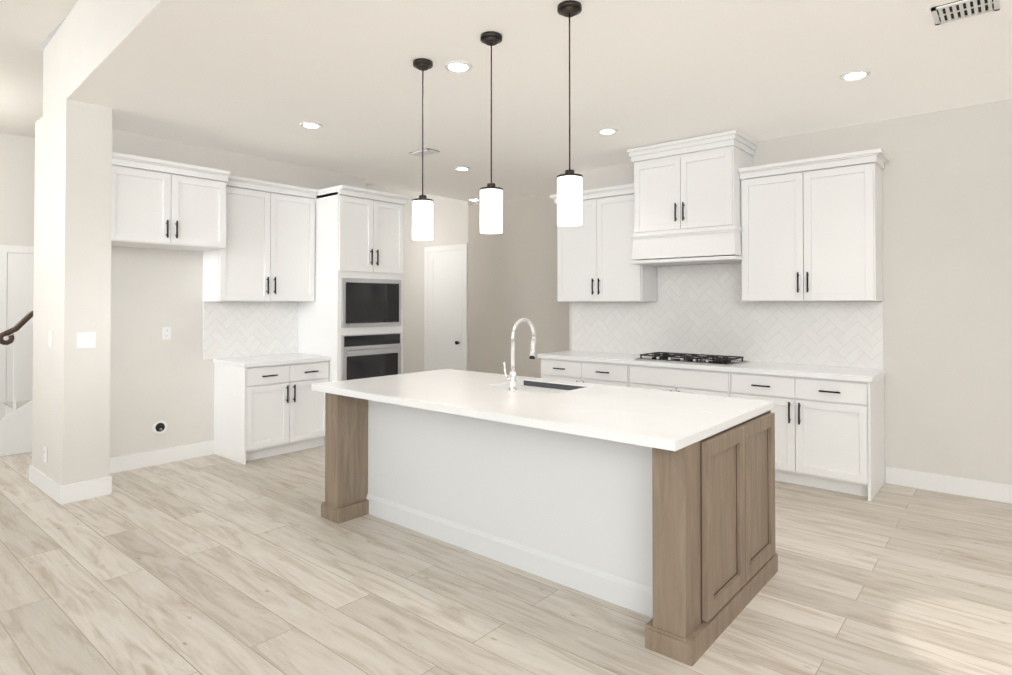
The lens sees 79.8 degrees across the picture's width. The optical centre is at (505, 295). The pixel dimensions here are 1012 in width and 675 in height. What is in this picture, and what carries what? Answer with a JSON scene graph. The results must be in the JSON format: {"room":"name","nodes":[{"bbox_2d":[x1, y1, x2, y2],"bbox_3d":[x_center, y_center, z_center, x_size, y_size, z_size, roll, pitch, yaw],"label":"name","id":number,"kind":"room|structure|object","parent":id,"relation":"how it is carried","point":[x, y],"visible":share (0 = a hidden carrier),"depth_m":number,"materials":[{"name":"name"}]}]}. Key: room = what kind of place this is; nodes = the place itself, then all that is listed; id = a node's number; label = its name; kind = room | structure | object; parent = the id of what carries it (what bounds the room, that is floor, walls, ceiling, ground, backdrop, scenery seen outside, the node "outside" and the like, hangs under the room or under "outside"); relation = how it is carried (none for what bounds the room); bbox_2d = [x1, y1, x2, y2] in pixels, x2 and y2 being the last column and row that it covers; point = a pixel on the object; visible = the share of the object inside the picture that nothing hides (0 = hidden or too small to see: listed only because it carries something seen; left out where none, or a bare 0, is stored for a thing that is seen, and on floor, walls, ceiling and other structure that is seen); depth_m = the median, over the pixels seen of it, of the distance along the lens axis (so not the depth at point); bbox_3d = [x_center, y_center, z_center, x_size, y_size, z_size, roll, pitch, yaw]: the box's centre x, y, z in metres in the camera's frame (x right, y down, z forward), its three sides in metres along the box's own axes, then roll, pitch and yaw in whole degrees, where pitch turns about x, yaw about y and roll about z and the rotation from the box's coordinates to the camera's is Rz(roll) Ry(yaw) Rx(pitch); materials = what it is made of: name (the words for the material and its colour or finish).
{"room":"kitchen","nodes":[
{"label":"kitchen","id":0,"kind":"room"},
{"bbox_2d":[0,132,34,338],"bbox_3d":[-6.576,-0.235,7.405,0.150,3.620,10.800,-1,-1,40],"label":"wall","id":1,"kind":"structure","parent":0,"point":[17,172],"depth_m":7.71,"materials":[{"name":"paint"}]},
{"bbox_2d":[0,245,33,418],"bbox_3d":[-6.008,0.477,7.930,0.020,2.210,1.030,-1,-1,40],"label":"door frame","id":2,"kind":"structure","parent":1,"relation":"attached to","point":[16,282],"depth_m":7.69,"materials":[{"name":"white wood"}]},
{"bbox_2d":[32,99,111,485],"bbox_3d":[-3.516,0.043,4.887,0.890,3.000,0.300,-1,-1,40],"label":"column","id":3,"kind":"structure","parent":0,"point":[72,283],"depth_m":4.63,"materials":[{"name":"paint"}]},
{"bbox_2d":[44,446,46,462],"bbox_3d":[-3.622,1.252,4.755,0.075,0.118,0.008,-1,-1,40],"label":"outlet","id":4,"kind":"object","parent":3,"relation":"attached to","point":[45,454],"visible":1,"depth_m":4.74,"materials":[{"name":"white plastic"}]},
{"bbox_2d":[49,331,51,345],"bbox_3d":[-3.535,0.336,4.693,0.075,0.118,0.009,-1,-1,40],"label":"light switch","id":5,"kind":"object","parent":3,"relation":"attached to","point":[50,338],"visible":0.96,"depth_m":4.68,"materials":[{"name":"white plastic"}]},
{"bbox_2d":[77,332,95,347],"bbox_3d":[-3.178,0.340,4.582,0.009,0.118,0.120,-1,-1,40],"label":"light switch","id":6,"kind":"object","parent":3,"relation":"attached to","point":[86,339],"visible":1,"depth_m":4.58,"materials":[{"name":"white plastic"}]},
{"bbox_2d":[43,0,161,115],"bbox_3d":[0.285,-1.813,1.299,11.360,0.618,0.897,-1,-1,40],"label":"wall","id":7,"kind":"structure","parent":0,"point":[88,38],"depth_m":4.15,"materials":[{"name":"paint"}]},
{"bbox_2d":[0,0,374,185],"bbox_3d":[-1.855,-2.154,3.527,17.500,0.120,10.950,-1,-1,40],"label":"ceiling","id":8,"kind":"structure","parent":0,"point":[27,27],"depth_m":5.25,"materials":[{"name":"white paint"}]},
{"bbox_2d":[109,130,365,457],"bbox_3d":[-2.733,0.061,6.314,0.240,3.000,2.890,-1,-1,40],"label":"wall","id":9,"kind":"structure","parent":0,"point":[154,377],"depth_m":5.61,"materials":[{"name":"paint"}]},
{"bbox_2d":[153,420,166,433],"bbox_3d":[-3.177,1.214,5.563,0.028,0.124,0.124,-1,-1,40],"label":"outlet box","id":10,"kind":"object","parent":9,"relation":"attached to","point":[159,426],"visible":1,"depth_m":5.56,"materials":[{"name":"white"}]},
{"bbox_2d":[162,327,170,339],"bbox_3d":[-3.152,0.353,5.618,0.008,0.118,0.075,-1,-1,40],"label":"outlet","id":11,"kind":"object","parent":9,"relation":"attached to","point":[166,333],"visible":1,"depth_m":5.62,"materials":[{"name":"white plastic"}]},
{"bbox_2d":[111,152,229,251],"bbox_3d":[-3.042,-0.781,5.327,0.573,0.700,0.962,-1,-1,40],"label":"upper cabinet","id":12,"kind":"object","parent":9,"relation":"attached to","point":[161,204],"visible":0.96,"depth_m":5.16,"materials":[{"name":"white wood"}]},
{"bbox_2d":[203,175,318,301],"bbox_3d":[-2.464,-0.528,6.137,0.403,1.185,1.017,-1,-1,40],"label":"upper cabinet","id":13,"kind":"object","parent":9,"relation":"attached to","point":[267,254],"visible":0.88,"depth_m":6.00,"materials":[{"name":"white wood"}]},
{"bbox_2d":[366,185,473,373],"bbox_3d":[-2.799,-0.185,11.360,5.900,3.620,0.120,-1,-1,40],"label":"wall","id":14,"kind":"structure","parent":0,"point":[450,221],"depth_m":10.15,"materials":[{"name":"paint"}]},
{"bbox_2d":[424,244,466,370],"bbox_3d":[-0.998,0.402,9.688,0.970,2.405,0.086,-1,-1,40],"label":"hall door","id":15,"kind":"structure","parent":14,"relation":"in","point":[445,307],"depth_m":9.71,"materials":[{"name":"white wood"}]},
{"bbox_2d":[0,445,1011,674],"bbox_3d":[-1.855,1.556,3.480,17.500,0.060,10.950,-1,-1,40],"label":"floor","id":16,"kind":"structure","parent":0,"point":[213,564],"depth_m":3.08,"materials":[{"name":"beige wood"}]},
{"bbox_2d":[0,400,31,455],"bbox_3d":[-4.291,0.551,7.497,1.205,2.050,3.410,-1,-1,40],"label":"staircase","id":17,"kind":"structure","parent":16,"relation":"on","point":[16,431],"depth_m":5.96,"materials":[{"name":"white"}]},
{"bbox_2d":[0,311,32,411],"bbox_3d":[-4.411,0.302,6.558,0.056,2.160,1.713,-1,-1,40],"label":"stair handrail","id":18,"kind":"object","parent":17,"relation":"attached to","point":[24,320],"visible":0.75,"depth_m":5.99,"materials":[{"name":"brown wood"}]},
{"bbox_2d":[203,302,330,464],"bbox_3d":[-2.366,0.812,6.041,0.654,1.492,1.012,-1,-1,40],"label":"base cabinet","id":19,"kind":"object","parent":16,"relation":"on","point":[268,402],"visible":0.96,"depth_m":5.92,"materials":[{"name":"white wood"}]},
{"bbox_2d":[298,185,410,444],"bbox_3d":[-1.676,0.227,6.731,0.824,2.680,0.916,-1,-1,40],"label":"tall cabinet","id":20,"kind":"object","parent":16,"relation":"on","point":[350,320],"visible":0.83,"depth_m":6.40,"materials":[{"name":"white wood"}]},
{"bbox_2d":[321,393,777,665],"bbox_3d":[0.110,1.084,3.773,2.674,0.890,1.154,-1,-1,40],"label":"kitchen island","id":21,"kind":"object","parent":16,"relation":"on","point":[658,506],"depth_m":3.16,"materials":[{"name":"white wood"}]},
{"bbox_2d":[311,374,738,452],"bbox_3d":[-0.091,0.616,3.528,2.612,0.040,0.715,-1,-1,40],"label":"island countertop","id":22,"kind":"structure","parent":21,"relation":"on","point":[625,422],"depth_m":3.14,"materials":[{"name":"white stone"}]},
{"bbox_2d":[503,318,535,390],"bbox_3d":[0.090,0.372,3.892,0.107,0.455,0.260,-1,-1,40],"label":"faucet","id":23,"kind":"object","parent":22,"relation":"on","point":[511,377],"visible":1,"depth_m":3.80,"materials":[{"name":"silver metal"}]},
{"bbox_2d":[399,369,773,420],"bbox_3d":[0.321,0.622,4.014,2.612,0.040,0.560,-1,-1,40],"label":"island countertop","id":24,"kind":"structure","parent":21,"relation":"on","point":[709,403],"depth_m":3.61,"materials":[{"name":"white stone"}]},
{"bbox_2d":[503,381,582,392],"bbox_3d":[0.205,0.725,4.019,0.584,0.234,0.444,-1,-1,40],"label":"sink","id":25,"kind":"object","parent":24,"relation":"in","point":[539,386],"depth_m":4.20,"materials":[{"name":"grey metal"}]},
{"bbox_2d":[541,359,636,387],"bbox_3d":[1.001,1.117,6.392,1.140,0.890,0.618,-1,-1,40],"label":"base cabinet","id":26,"kind":"object","parent":16,"relation":"on","point":[616,374],"depth_m":6.12,"materials":[{"name":"white wood"}]},
{"bbox_2d":[637,367,740,397],"bbox_3d":[1.754,1.109,5.754,1.117,0.890,0.618,-1,-1,40],"label":"base cabinet","id":27,"kind":"object","parent":16,"relation":"on","point":[715,383],"depth_m":5.43,"materials":[{"name":"white wood"}]},
{"bbox_2d":[741,375,884,500],"bbox_3d":[2.499,1.101,5.122,1.121,0.890,0.618,-1,-1,40],"label":"base cabinet","id":28,"kind":"object","parent":16,"relation":"on","point":[830,433],"depth_m":4.76,"materials":[{"name":"white wood"}]},
{"bbox_2d":[537,351,884,382],"bbox_3d":[1.739,0.644,5.760,3.130,0.040,0.637,-1,-1,40],"label":"countertop","id":29,"kind":"structure","parent":28,"relation":"on","point":[798,370],"depth_m":5.25,"materials":[{"name":"white stone"}]},
{"bbox_2d":[634,352,749,365],"bbox_3d":[1.757,0.598,5.760,0.940,0.051,0.480,-1,-1,40],"label":"cooktop","id":30,"kind":"object","parent":29,"relation":"in","point":[722,360],"visible":1,"depth_m":5.64,"materials":[{"name":"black metal"}]},
{"bbox_2d":[468,193,568,377],"bbox_3d":[0.467,0.090,8.590,2.660,3.000,0.120,-1,-1,40],"label":"wall","id":31,"kind":"structure","parent":0,"point":[512,273],"depth_m":8.78,"materials":[{"name":"paint"}]},
{"bbox_2d":[67,0,1011,203],"bbox_3d":[2.012,-1.536,3.333,11.360,0.120,6.235,-1,-1,40],"label":"ceiling","id":32,"kind":"structure","parent":0,"point":[263,79],"depth_m":4.08,"materials":[{"name":"paint"}]},
{"bbox_2d":[300,122,321,128],"bbox_3d":[-1.660,-1.446,5.155,0.184,0.012,0.184,-1,-1,40],"label":"recessed light","id":33,"kind":"object","parent":32,"relation":"in","point":[312,125],"visible":0.98,"depth_m":5.13,"materials":[{"name":"white"}]},
{"bbox_2d":[412,58,432,240],"bbox_3d":[-0.524,-0.910,3.805,0.132,1.119,0.132,-1,-1,40],"label":"pendant light","id":34,"kind":"object","parent":32,"relation":"hanging from","point":[422,217],"visible":1,"depth_m":3.75,"materials":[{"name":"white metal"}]},
{"bbox_2d":[409,148,438,156],"bbox_3d":[-0.821,-1.435,6.083,0.280,0.012,0.150,-1,-1,40],"label":"ceiling vent","id":35,"kind":"object","parent":32,"relation":"in","point":[427,151],"visible":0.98,"depth_m":6.06,"materials":[{"name":"white"}]},
{"bbox_2d":[444,60,472,72],"bbox_3d":[-0.305,-1.463,3.877,0.184,0.012,0.184,-1,-1,40],"label":"recessed light","id":36,"kind":"object","parent":32,"relation":"in","point":[458,66],"visible":1,"depth_m":3.85,"materials":[{"name":"white"}]},
{"bbox_2d":[454,166,469,170],"bbox_3d":[-0.491,-1.425,6.813,0.184,0.012,0.184,-1,-1,40],"label":"recessed light","id":37,"kind":"object","parent":32,"relation":"in","point":[462,168],"visible":0.98,"depth_m":6.78,"materials":[{"name":"white"}]},
{"bbox_2d":[480,31,502,233],"bbox_3d":[-0.083,-0.915,3.433,0.132,1.119,0.132,-1,-1,40],"label":"pendant light","id":38,"kind":"object","parent":32,"relation":"hanging from","point":[491,207],"visible":1,"depth_m":3.38,"materials":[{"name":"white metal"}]},
{"bbox_2d":[557,0,582,225],"bbox_3d":[0.325,-0.919,3.087,0.132,1.119,0.132,-1,-1,40],"label":"pendant light","id":39,"kind":"object","parent":32,"relation":"hanging from","point":[569,197],"visible":1,"depth_m":3.04,"materials":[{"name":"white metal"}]},
{"bbox_2d":[597,128,617,134],"bbox_3d":[0.893,-1.444,5.338,0.184,0.012,0.184,-1,-1,40],"label":"recessed light","id":40,"kind":"object","parent":32,"relation":"in","point":[605,131],"visible":0.96,"depth_m":5.31,"materials":[{"name":"white"}]},
{"bbox_2d":[840,69,870,80],"bbox_3d":[2.322,-1.461,4.023,0.184,0.012,0.184,-1,-1,40],"label":"recessed light","id":41,"kind":"object","parent":32,"relation":"in","point":[855,75],"visible":0.98,"depth_m":4.00,"materials":[{"name":"white"}]},
{"bbox_2d":[931,0,999,25],"bbox_3d":[2.362,-1.472,3.111,0.270,0.012,0.230,-1,-1,40],"label":"ceiling vent","id":42,"kind":"object","parent":32,"relation":"in","point":[952,11],"visible":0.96,"depth_m":3.12,"materials":[{"name":"white metal"}]},
{"bbox_2d":[569,99,1011,484],"bbox_3d":[4.232,0.034,4.155,9.060,3.000,0.120,-1,-1,40],"label":"wall","id":43,"kind":"structure","parent":0,"point":[947,253],"depth_m":4.75,"materials":[{"name":"paint"}]},
{"bbox_2d":[29,440,1011,504],"bbox_3d":[-1.713,1.455,3.261,17.000,0.135,10.797,-1,-1,40],"label":"baseboard","id":44,"kind":"structure","parent":43,"relation":"attached to","point":[57,492],"depth_m":4.76,"materials":[{"name":"white wood"}]},
{"bbox_2d":[550,183,656,301],"bbox_3d":[1.032,-0.523,6.526,1.093,1.185,0.403,-1,-1,40],"label":"upper cabinet","id":45,"kind":"object","parent":43,"relation":"attached to","point":[594,252],"visible":0.77,"depth_m":6.35,"materials":[{"name":"white wood"}]},
{"bbox_2d":[627,130,757,265],"bbox_3d":[1.772,-0.868,5.800,1.065,1.124,0.562,-1,-1,40],"label":"upper cabinet","id":46,"kind":"object","parent":43,"relation":"attached to","point":[687,201],"visible":0.96,"depth_m":5.57,"materials":[{"name":"white wood"}]},
{"bbox_2d":[738,148,889,301],"bbox_3d":[2.617,-0.540,5.184,1.098,1.185,0.403,-1,-1,40],"label":"upper cabinet","id":47,"kind":"object","parent":43,"relation":"attached to","point":[811,229],"visible":1,"depth_m":5.04,"materials":[{"name":"white wood"}]}
]}

